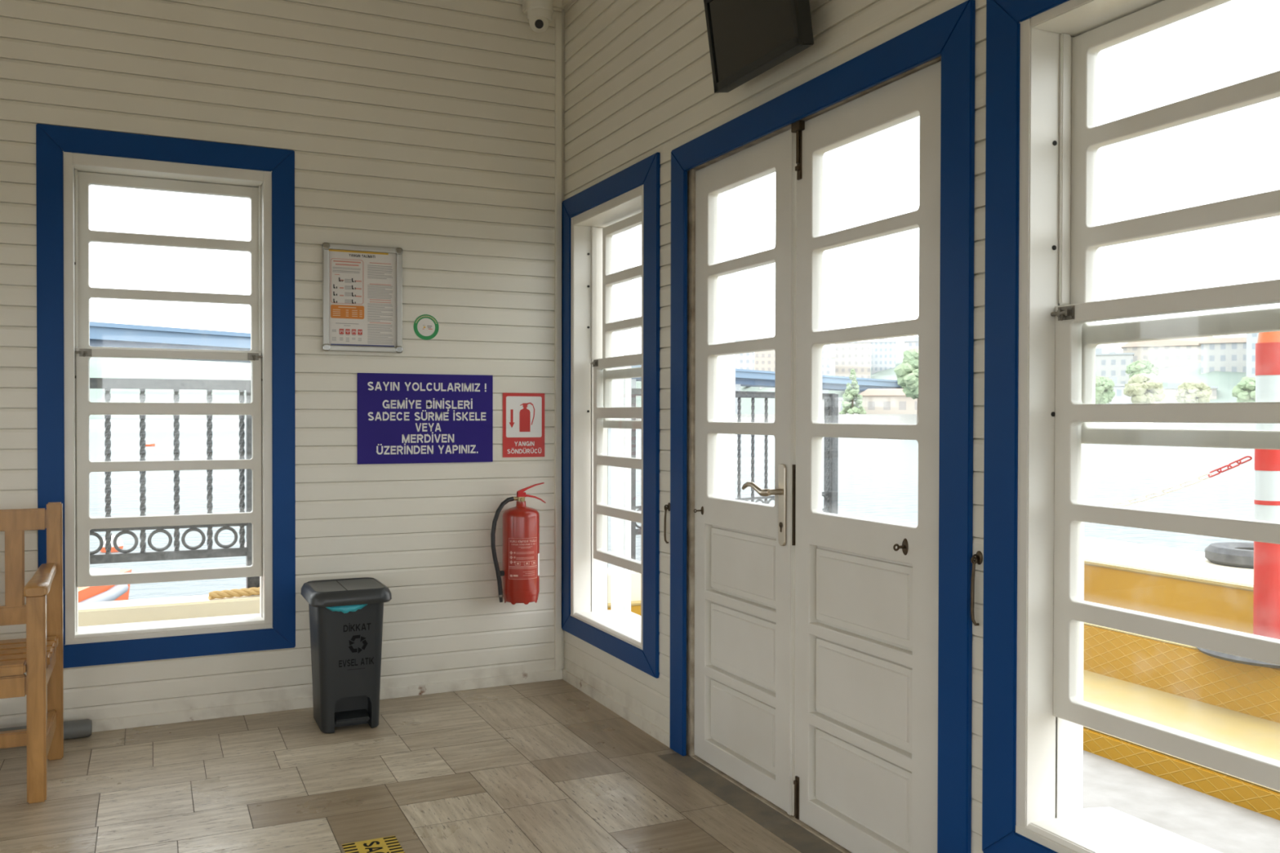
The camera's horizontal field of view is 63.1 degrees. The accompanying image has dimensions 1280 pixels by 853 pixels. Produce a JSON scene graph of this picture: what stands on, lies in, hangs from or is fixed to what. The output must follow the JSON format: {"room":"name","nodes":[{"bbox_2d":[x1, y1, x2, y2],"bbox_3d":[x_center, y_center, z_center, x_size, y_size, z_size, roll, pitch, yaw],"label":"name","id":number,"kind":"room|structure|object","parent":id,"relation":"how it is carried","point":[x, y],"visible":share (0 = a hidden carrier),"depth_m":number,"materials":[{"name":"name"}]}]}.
{"room":"ferry waiting room","nodes":[
{"label":"ferry waiting room","id":0,"kind":"room"},
{"bbox_2d":[0,0,565,728],"bbox_3d":[-2.651,-0.465,3.928,5.248,3.340,0.120,0,1,-25],"label":"wall","id":1,"kind":"structure","parent":0,"point":[425,129],"depth_m":4.53,"materials":[{"name":"white wood"}]},
{"bbox_2d":[35,123,295,668],"bbox_3d":[-1.956,-0.114,4.354,0.950,2.107,0.306,0,1,-25],"label":"window","id":2,"kind":"structure","parent":1,"relation":"in","point":[69,160],"depth_m":4.25,"materials":[{"name":"blue paint"}]},
{"bbox_2d":[91,669,562,732],"bbox_3d":[-2.631,1.182,3.884,4.997,0.046,0.012,0,1,-25],"label":"baseboard","id":3,"kind":"structure","parent":1,"relation":"attached to","point":[175,717],"depth_m":4.41,"materials":[{"name":"white wood"}]},
{"bbox_2d":[322,242,402,353],"bbox_3d":[-1.203,-0.555,4.529,0.342,0.464,0.021,0,1,-25],"label":"poster frame","id":4,"kind":"object","parent":1,"relation":"attached to","point":[362,285],"visible":1,"depth_m":4.53,"materials":[{"name":"silver metal"}]},
{"bbox_2d":[356,373,493,464],"bbox_3d":[-0.953,-0.035,4.662,0.610,0.398,0.005,0,1,-25],"label":"notice sign","id":5,"kind":"object","parent":1,"relation":"attached to","point":[402,418],"visible":1,"depth_m":4.66,"materials":[{"name":"blue"}]},
{"bbox_2d":[413,314,439,340],"bbox_3d":[-0.955,-0.444,4.657,0.115,0.115,0.002,0,1,-25],"label":"round sticker","id":6,"kind":"object","parent":1,"relation":"attached to","point":[425,326],"visible":1,"depth_m":4.66,"materials":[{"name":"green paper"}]},
{"bbox_2d":[490,482,546,604],"bbox_3d":[-0.547,0.529,4.753,0.199,0.542,0.222,0,1,15],"label":"fire extinguisher","id":7,"kind":"object","parent":1,"relation":"attached to","point":[520,573],"visible":1,"depth_m":4.68,"materials":[{"name":"red metal"}]},
{"bbox_2d":[509,537,537,579],"bbox_3d":[-0.524,0.593,4.686,0.129,0.184,0.030,0,1,-15],"label":"print","id":8,"kind":"object","parent":7,"relation":"attached to","point":[522,550],"depth_m":4.67,"materials":[{"name":"red paper"}]},
{"bbox_2d":[502,392,544,457],"bbox_3d":[-0.540,-0.006,4.855,0.204,0.298,0.006,0,1,-25],"label":"sign","id":9,"kind":"object","parent":1,"relation":"attached to","point":[523,414],"visible":1,"depth_m":4.85,"materials":[{"name":"red plastic"}]},
{"bbox_2d":[522,0,553,33],"bbox_3d":[-0.465,-1.889,4.765,0.122,0.198,0.168,0,1,-25],"label":"security camera","id":10,"kind":"object","parent":1,"relation":"attached to","point":[540,12],"visible":1,"depth_m":4.70,"materials":[{"name":"beige plastic"}]},
{"bbox_2d":[515,0,565,8],"bbox_3d":[-2.619,-2.048,3.850,5.008,0.172,0.020,0,1,-25],"label":"trim","id":11,"kind":"structure","parent":1,"relation":"attached to","point":[557,3],"depth_m":4.89,"materials":[{"name":"white wood"}]},
{"bbox_2d":[554,17,561,670],"bbox_3d":[-0.386,-0.383,4.919,0.030,3.071,0.018,0,1,-25],"label":"trim","id":12,"kind":"structure","parent":1,"relation":"attached to","point":[557,437],"depth_m":4.91,"materials":[{"name":"white wood"}]},
{"bbox_2d":[0,679,801,852],"bbox_3d":[-0.848,1.287,0.154,5.250,0.080,8.479,0,1,-25],"label":"floor","id":13,"kind":"structure","parent":0,"point":[545,766],"depth_m":3.50,"materials":[{"name":"tile"}]},
{"bbox_2d":[0,502,63,804],"bbox_3d":[-2.723,0.746,3.240,1.598,0.932,0.517,0,1,-25],"label":"bench","id":14,"kind":"object","parent":13,"relation":"on","point":[40,655],"visible":1,"depth_m":3.60,"materials":[{"name":"brown wood"}]},
{"bbox_2d":[0,719,92,739],"bbox_3d":[-2.910,1.173,3.685,1.722,0.067,0.076,0,1,-25],"label":"conduit pipe","id":15,"kind":"object","parent":13,"relation":"on","point":[74,729],"visible":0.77,"depth_m":4.01,"materials":[{"name":"grey plastic"}]},
{"bbox_2d":[301,577,391,733],"bbox_3d":[-1.198,0.923,4.245,0.318,0.562,0.356,0,1,-25],"label":"pedal bin","id":16,"kind":"object","parent":13,"relation":"on","point":[346,615],"visible":1,"depth_m":4.12,"materials":[{"name":"grey plastic"}]},
{"bbox_2d":[342,835,404,852],"bbox_3d":[-0.651,1.220,2.753,0.154,0.001,0.692,0,1,-25],"label":"floor sticker","id":17,"kind":"object","parent":13,"relation":"on","point":[390,844],"visible":1,"depth_m":3.02,"materials":[{"name":"yellow plastic"}]},
{"bbox_2d":[564,0,986,852],"bbox_3d":[1.440,-0.431,1.254,0.120,3.340,8.440,0,1,-25],"label":"wall","id":18,"kind":"structure","parent":0,"point":[638,83],"depth_m":3.96,"materials":[{"name":"white wood"}]},
{"bbox_2d":[562,0,573,7],"bbox_3d":[1.385,-2.014,1.200,0.020,0.172,8.182,0,1,-25],"label":"trim","id":19,"kind":"structure","parent":18,"relation":"attached to","point":[565,2],"depth_m":4.86,"materials":[{"name":"white wood"}]},
{"bbox_2d":[561,151,660,678],"bbox_3d":[-0.016,-0.046,4.538,0.306,2.026,1.022,0,1,-25],"label":"window","id":20,"kind":"structure","parent":18,"relation":"in","point":[628,198],"depth_m":4.78,"materials":[{"name":"blue paint"}]},
{"bbox_2d":[562,669,670,747],"bbox_3d":[1.379,1.216,1.244,0.012,0.046,8.200,0,1,-25],"label":"baseboard","id":21,"kind":"structure","parent":18,"relation":"attached to","point":[630,716],"depth_m":4.35,"materials":[{"name":"white wood"}]},
{"bbox_2d":[663,502,670,543],"bbox_3d":[0.101,0.365,3.940,0.022,0.155,0.024,0,1,-25],"label":"hook","id":22,"kind":"object","parent":18,"relation":"attached to","point":[668,507],"visible":1,"depth_m":3.94,"materials":[{"name":"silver metal"}]},
{"bbox_2d":[657,752,842,852],"bbox_3d":[0.423,1.217,3.192,0.105,0.003,1.460,0,1,-25],"label":"threshold","id":23,"kind":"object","parent":18,"relation":"attached to","point":[800,838],"depth_m":3.33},
{"bbox_2d":[703,0,813,93],"bbox_3d":[0.378,-1.236,3.187,0.152,0.305,0.493,0,1,-25],"label":"television","id":24,"kind":"object","parent":18,"relation":"attached to","point":[748,38],"visible":1,"depth_m":3.17,"materials":[{"name":"black plastic"}]},
{"bbox_2d":[669,0,975,852],"bbox_3d":[0.508,0.117,3.223,0.198,2.281,1.575,0,1,-25],"label":"door","id":25,"kind":"structure","parent":18,"relation":"in","point":[821,662],"depth_m":3.07,"materials":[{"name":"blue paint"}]},
{"bbox_2d":[970,551,982,626],"bbox_3d":[0.793,0.383,2.466,0.022,0.178,0.024,0,1,-25],"label":"hook","id":26,"kind":"object","parent":18,"relation":"attached to","point":[979,557],"visible":1,"depth_m":2.47,"materials":[{"name":"brown metal"}]},
{"bbox_2d":[982,0,1279,852],"bbox_3d":[1.154,-0.002,2.050,0.306,2.014,1.000,0,1,-25],"label":"window","id":27,"kind":"structure","parent":18,"relation":"in","point":[1043,136],"depth_m":2.33,"materials":[{"name":"blue paint"}]},
{"label":"outside","id":28,"kind":"structure","parent":0,"visible":0},
{"bbox_2d":[635,413,1255,430],"bbox_3d":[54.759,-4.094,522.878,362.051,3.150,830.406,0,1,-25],"label":"quay","id":29,"kind":"object","parent":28,"point":[904,419],"visible":0.14,"depth_m":183.12,"materials":[{"name":"stone"}]},
{"bbox_2d":[822,390,858,413],"bbox_3d":[39.516,-1.197,223.533,16.600,13.200,10.600,0,1,10],"label":"building","id":30,"kind":"structure","parent":29,"relation":"on","point":[840,399],"depth_m":218.05,"materials":[{"name":"grey concrete"}]},
{"bbox_2d":[839,368,866,413],"bbox_3d":[40.103,-5.412,196.004,4.732,11.003,4.994,0,1,-25],"label":"tree","id":31,"kind":"object","parent":29,"relation":"on","point":[849,396],"visible":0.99,"depth_m":195.46,"materials":[{"name":"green plant"}]},
{"bbox_2d":[859,388,917,413],"bbox_3d":[49.825,-0.827,204.005,14.200,12.900,11.200,0,1,14],"label":"building","id":32,"kind":"structure","parent":29,"relation":"on","point":[875,401],"depth_m":199.26,"materials":[{"name":"beige concrete"}]},
{"bbox_2d":[893,347,918,423],"bbox_3d":[47.604,-6.464,178.586,8.068,13.892,8.073,0,1,-25],"label":"tree","id":33,"kind":"object","parent":29,"relation":"on","point":[907,372],"visible":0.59,"depth_m":176.97,"materials":[{"name":"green plant"}]},
{"bbox_2d":[1095,376,1115,404],"bbox_3d":[80.687,-4.517,183.118,5.438,8.817,5.487,0,1,-25],"label":"tree","id":34,"kind":"object","parent":29,"relation":"on","point":[1104,393],"visible":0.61,"depth_m":181.30,"materials":[{"name":"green plant"}]},
{"bbox_2d":[1123,373,1165,403],"bbox_3d":[89.345,-4.814,184.623,7.461,9.408,6.540,0,1,-25],"label":"tree","id":35,"kind":"object","parent":29,"relation":"on","point":[1144,388],"visible":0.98,"depth_m":182.90,"materials":[{"name":"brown plant"}]},
{"bbox_2d":[1174,379,1212,403],"bbox_3d":[99.379,-4.300,187.447,5.808,8.355,5.873,0,1,-25],"label":"tree","id":36,"kind":"object","parent":29,"relation":"on","point":[1196,391],"visible":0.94,"depth_m":185.69,"materials":[{"name":"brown plant"}]},
{"bbox_2d":[1231,376,1255,402],"bbox_3d":[103.693,-4.267,176.636,5.679,8.529,6.406,0,1,-25],"label":"tree","id":37,"kind":"object","parent":29,"relation":"on","point":[1244,391],"visible":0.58,"depth_m":175.98,"materials":[{"name":"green plant"}]},
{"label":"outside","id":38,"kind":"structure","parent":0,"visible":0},
{"bbox_2d":[88,354,1246,418],"bbox_3d":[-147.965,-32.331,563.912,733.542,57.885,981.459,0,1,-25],"label":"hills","id":39,"kind":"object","parent":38,"point":[100,367],"visible":0.12,"depth_m":734.06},
{"bbox_2d":[735,339,754,369],"bbox_3d":[38.145,-27.269,433.068,18.600,20.200,10.600,0,1,5],"label":"building","id":40,"kind":"structure","parent":39,"relation":"on","point":[743,361],"depth_m":427.55,"materials":[{"name":"grey concrete"}]},
{"bbox_2d":[754,350,775,371],"bbox_3d":[63.560,-30.926,500.696,17.600,20.200,10.600,0,1,7],"label":"building","id":41,"kind":"structure","parent":39,"relation":"on","point":[763,360],"depth_m":496.21,"materials":[{"name":"grey concrete"}]},
{"bbox_2d":[822,344,830,375],"bbox_3d":[77.829,-28.567,468.316,15.600,22.200,10.600,0,1,9],"label":"building","id":42,"kind":"structure","parent":39,"relation":"on","point":[826,348],"depth_m":462.40,"materials":[{"name":"grey concrete"}]},
{"bbox_2d":[835,341,871,378],"bbox_3d":[98.946,-30.201,484.732,16.600,21.200,10.600,0,1,12],"label":"building","id":43,"kind":"structure","parent":39,"relation":"on","point":[856,355],"depth_m":479.77,"materials":[{"name":"grey concrete"}]},
{"bbox_2d":[871,338,896,374],"bbox_3d":[115.855,-29.793,496.394,11.600,24.200,10.600,0,1,13],"label":"building","id":44,"kind":"structure","parent":39,"relation":"on","point":[883,353],"depth_m":491.62,"materials":[{"name":"grey concrete"}]},
{"bbox_2d":[904,337,918,351],"bbox_3d":[116.699,-26.149,434.367,12.600,22.200,10.600,0,1,15],"label":"building","id":45,"kind":"structure","parent":39,"relation":"on","point":[909,344],"depth_m":430.43,"materials":[{"name":"grey concrete"}]},
{"bbox_2d":[1095,348,1133,383],"bbox_3d":[134.803,-11.295,306.586,18.600,23.200,10.600,0,1,24],"label":"building","id":46,"kind":"structure","parent":39,"relation":"on","point":[1107,365],"depth_m":300.30,"materials":[{"name":"grey concrete"}]},
{"bbox_2d":[1106,377,1132,404],"bbox_3d":[107.514,-3.118,236.710,14.600,16.200,10.600,0,1,24],"label":"building","id":47,"kind":"structure","parent":39,"relation":"on","point":[1119,397],"depth_m":231.60,"materials":[{"name":"grey concrete"}]},
{"bbox_2d":[1125,359,1159,378],"bbox_3d":[130.330,-12.943,269.892,7.843,9.240,7.829,0,1,-25],"label":"tree","id":48,"kind":"object","parent":39,"relation":"on","point":[1144,366],"visible":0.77,"depth_m":267.68,"materials":[{"name":"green plant"}]},
{"bbox_2d":[1120,336,1214,368],"bbox_3d":[162.241,-17.366,317.854,28.200,19.200,11.200,0,1,27],"label":"building","id":49,"kind":"structure","parent":39,"relation":"on","point":[1164,353],"depth_m":313.72,"materials":[{"name":"white concrete"}]},
{"bbox_2d":[1153,380,1217,403],"bbox_3d":[133.574,-3.288,257.386,15.600,16.200,10.600,0,1,27],"label":"building","id":50,"kind":"structure","parent":39,"relation":"on","point":[1171,388],"depth_m":254.06,"materials":[{"name":"grey concrete"}]},
{"bbox_2d":[1198,337,1246,374],"bbox_3d":[159.682,-10.059,282.984,14.200,27.300,11.200,0,1,29],"label":"building","id":51,"kind":"structure","parent":39,"relation":"on","point":[1217,354],"depth_m":278.96,"materials":[{"name":"white concrete"}]},
{"bbox_2d":[1246,333,1258,377],"bbox_3d":[155.606,-10.753,257.569,10.600,31.200,10.600,0,1,31],"label":"building","id":52,"kind":"structure","parent":39,"relation":"on","point":[1251,338],"depth_m":255.24,"materials":[{"name":"grey concrete"}]},
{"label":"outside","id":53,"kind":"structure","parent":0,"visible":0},
{"bbox_2d":[607,566,1279,852],"bbox_3d":[-0.358,2.362,-0.941,13.000,2.194,17.300,0,1,-25],"label":"pavement","id":54,"kind":"structure","parent":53,"point":[1218,824],"depth_m":3.34,"materials":[{"name":"concrete"}]},
{"bbox_2d":[78,568,640,626],"bbox_3d":[-3.449,1.045,4.687,9.200,0.334,0.296,0,1,-25],"label":"kerb","id":55,"kind":"object","parent":54,"relation":"on","point":[135,611],"depth_m":5.17,"materials":[{"name":"beige concrete"}]},
{"bbox_2d":[89,377,259,588],"bbox_3d":[-2.291,0.317,5.310,4.330,1.113,0.120,0,1,-25],"label":"iron railing","id":56,"kind":"object","parent":55,"relation":"on","point":[192,553],"visible":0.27,"depth_m":5.28,"materials":[{"name":"metal"}]},
{"bbox_2d":[208,586,259,599],"bbox_3d":[-1.922,0.838,5.375,0.561,0.070,0.057,0,1,-24],"label":"rope","id":57,"kind":"object","parent":55,"relation":"on","point":[251,591],"visible":0.43,"depth_m":5.30,"materials":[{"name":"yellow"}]},
{"bbox_2d":[610,228,631,611],"bbox_3d":[-0.100,-0.602,5.597,0.085,3.600,0.215,0,1,-25],"label":"post","id":58,"kind":"object","parent":54,"relation":"on","point":[620,578],"visible":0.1,"depth_m":5.55,"materials":[{"name":"white paint"}]},
{"bbox_2d":[722,187,735,499],"bbox_3d":[0.423,-0.602,5.642,0.070,3.600,0.370,0,1,-25],"label":"post","id":59,"kind":"object","parent":54,"relation":"on","point":[729,196],"visible":0.05,"depth_m":5.51,"materials":[{"name":"white paint"}]},
{"bbox_2d":[631,388,838,559],"bbox_3d":[0.800,0.442,8.434,2.530,1.456,0.120,0,1,-42],"label":"iron railing","id":60,"kind":"object","parent":54,"relation":"on","point":[831,400],"visible":0.13,"depth_m":8.65,"materials":[{"name":"metal"}]},
{"bbox_2d":[1083,536,1279,820],"bbox_3d":[2.691,0.963,4.122,2.017,0.529,5.900,0,1,-25],"label":"dock edge","id":61,"kind":"object","parent":54,"relation":"on","point":[1176,686],"visible":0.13,"depth_m":4.41,"materials":[{"name":"yellow paint"}]},
{"bbox_2d":[1204,542,1253,568],"bbox_3d":[3.083,0.646,5.221,0.450,0.085,0.450,0,1,-25],"label":"tyre","id":62,"kind":"object","parent":61,"relation":"on","point":[1235,554],"visible":0.69,"depth_m":5.14,"materials":[{"name":"rubber"}]},
{"bbox_2d":[1196,331,1279,668],"bbox_3d":[2.528,0.243,4.189,0.520,1.350,0.520,0,1,-25],"label":"barrier post","id":63,"kind":"object","parent":61,"relation":"on","point":[1266,588],"visible":0.55,"depth_m":4.15,"materials":[{"name":"grey rubber"},{"name":"red plastic"},{"name":"white paint"}]},
{"bbox_2d":[1106,456,1252,506],"bbox_3d":[2.213,0.301,4.813,0.027,0.376,1.270,0,1,-25],"label":"chain","id":64,"kind":"object","parent":63,"relation":"hanging from","point":[1240,462],"visible":0.52,"depth_m":4.51,"materials":[{"name":"red plastic"}]},
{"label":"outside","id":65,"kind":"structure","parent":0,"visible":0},
{"bbox_2d":[88,418,1254,599],"bbox_3d":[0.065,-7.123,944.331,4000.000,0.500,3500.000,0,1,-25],"label":"sea","id":66,"kind":"structure","parent":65,"point":[878,478],"depth_m":36.82,"materials":[{"name":"grey liquid"}]},
{"bbox_2d":[78,568,131,603],"bbox_3d":[-5.574,1.786,9.154,1.270,1.180,3.000,0,1,-2],"label":"boat","id":67,"kind":"object","parent":66,"relation":"on","point":[120,592],"visible":0.19,"depth_m":9.97,"materials":[{"name":"orange paint"}]},
{"bbox_2d":[100,532,123,552],"bbox_3d":[-9.280,2.073,18.303,0.380,0.425,0.380,0,1,-25],"label":"buoy","id":68,"kind":"object","parent":66,"relation":"on","point":[119,542],"visible":0.37,"depth_m":18.19,"materials":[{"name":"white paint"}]},
{"bbox_2d":[145,442,155,446],"bbox_3d":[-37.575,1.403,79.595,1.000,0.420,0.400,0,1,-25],"label":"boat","id":69,"kind":"object","parent":66,"relation":"on","point":[148,444],"visible":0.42,"depth_m":79.52,"materials":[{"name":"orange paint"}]},
{"bbox_2d":[89,321,903,413],"bbox_3d":[-6.598,-8.743,290.490,15.201,18.250,409.031,1,1,36],"label":"bridge","id":70,"kind":"structure","parent":66,"relation":"on","point":[101,334],"depth_m":182.72,"materials":[{"name":"blue metal"}]},
{"bbox_2d":[735,417,764,422],"bbox_3d":[14.962,-0.109,149.258,10.000,2.180,2.200,0,1,-15],"label":"boat","id":71,"kind":"object","parent":66,"relation":"on","point":[743,420],"visible":0.06,"depth_m":148.55,"materials":[{"name":"white paint"}]},
{"bbox_2d":[854,421,899,424],"bbox_3d":[33.805,0.130,146.149,9.000,1.830,1.980,0,1,0],"label":"boat","id":72,"kind":"object","parent":66,"relation":"on","point":[858,422],"visible":0.11,"depth_m":145.47,"materials":[{"name":"white paint"}]},
{"bbox_2d":[1095,422,1111,428],"bbox_3d":[64.375,0.153,146.486,8.000,1.880,1.760,0,1,15],"label":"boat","id":73,"kind":"object","parent":66,"relation":"on","point":[1099,424],"visible":0.03,"depth_m":145.75,"materials":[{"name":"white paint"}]},
{"bbox_2d":[1111,422,1186,429],"bbox_3d":[70.058,-0.193,149.393,15.000,2.530,3.300,0,1,17],"label":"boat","id":74,"kind":"object","parent":66,"relation":"on","point":[1113,424],"visible":0.2,"depth_m":147.94,"materials":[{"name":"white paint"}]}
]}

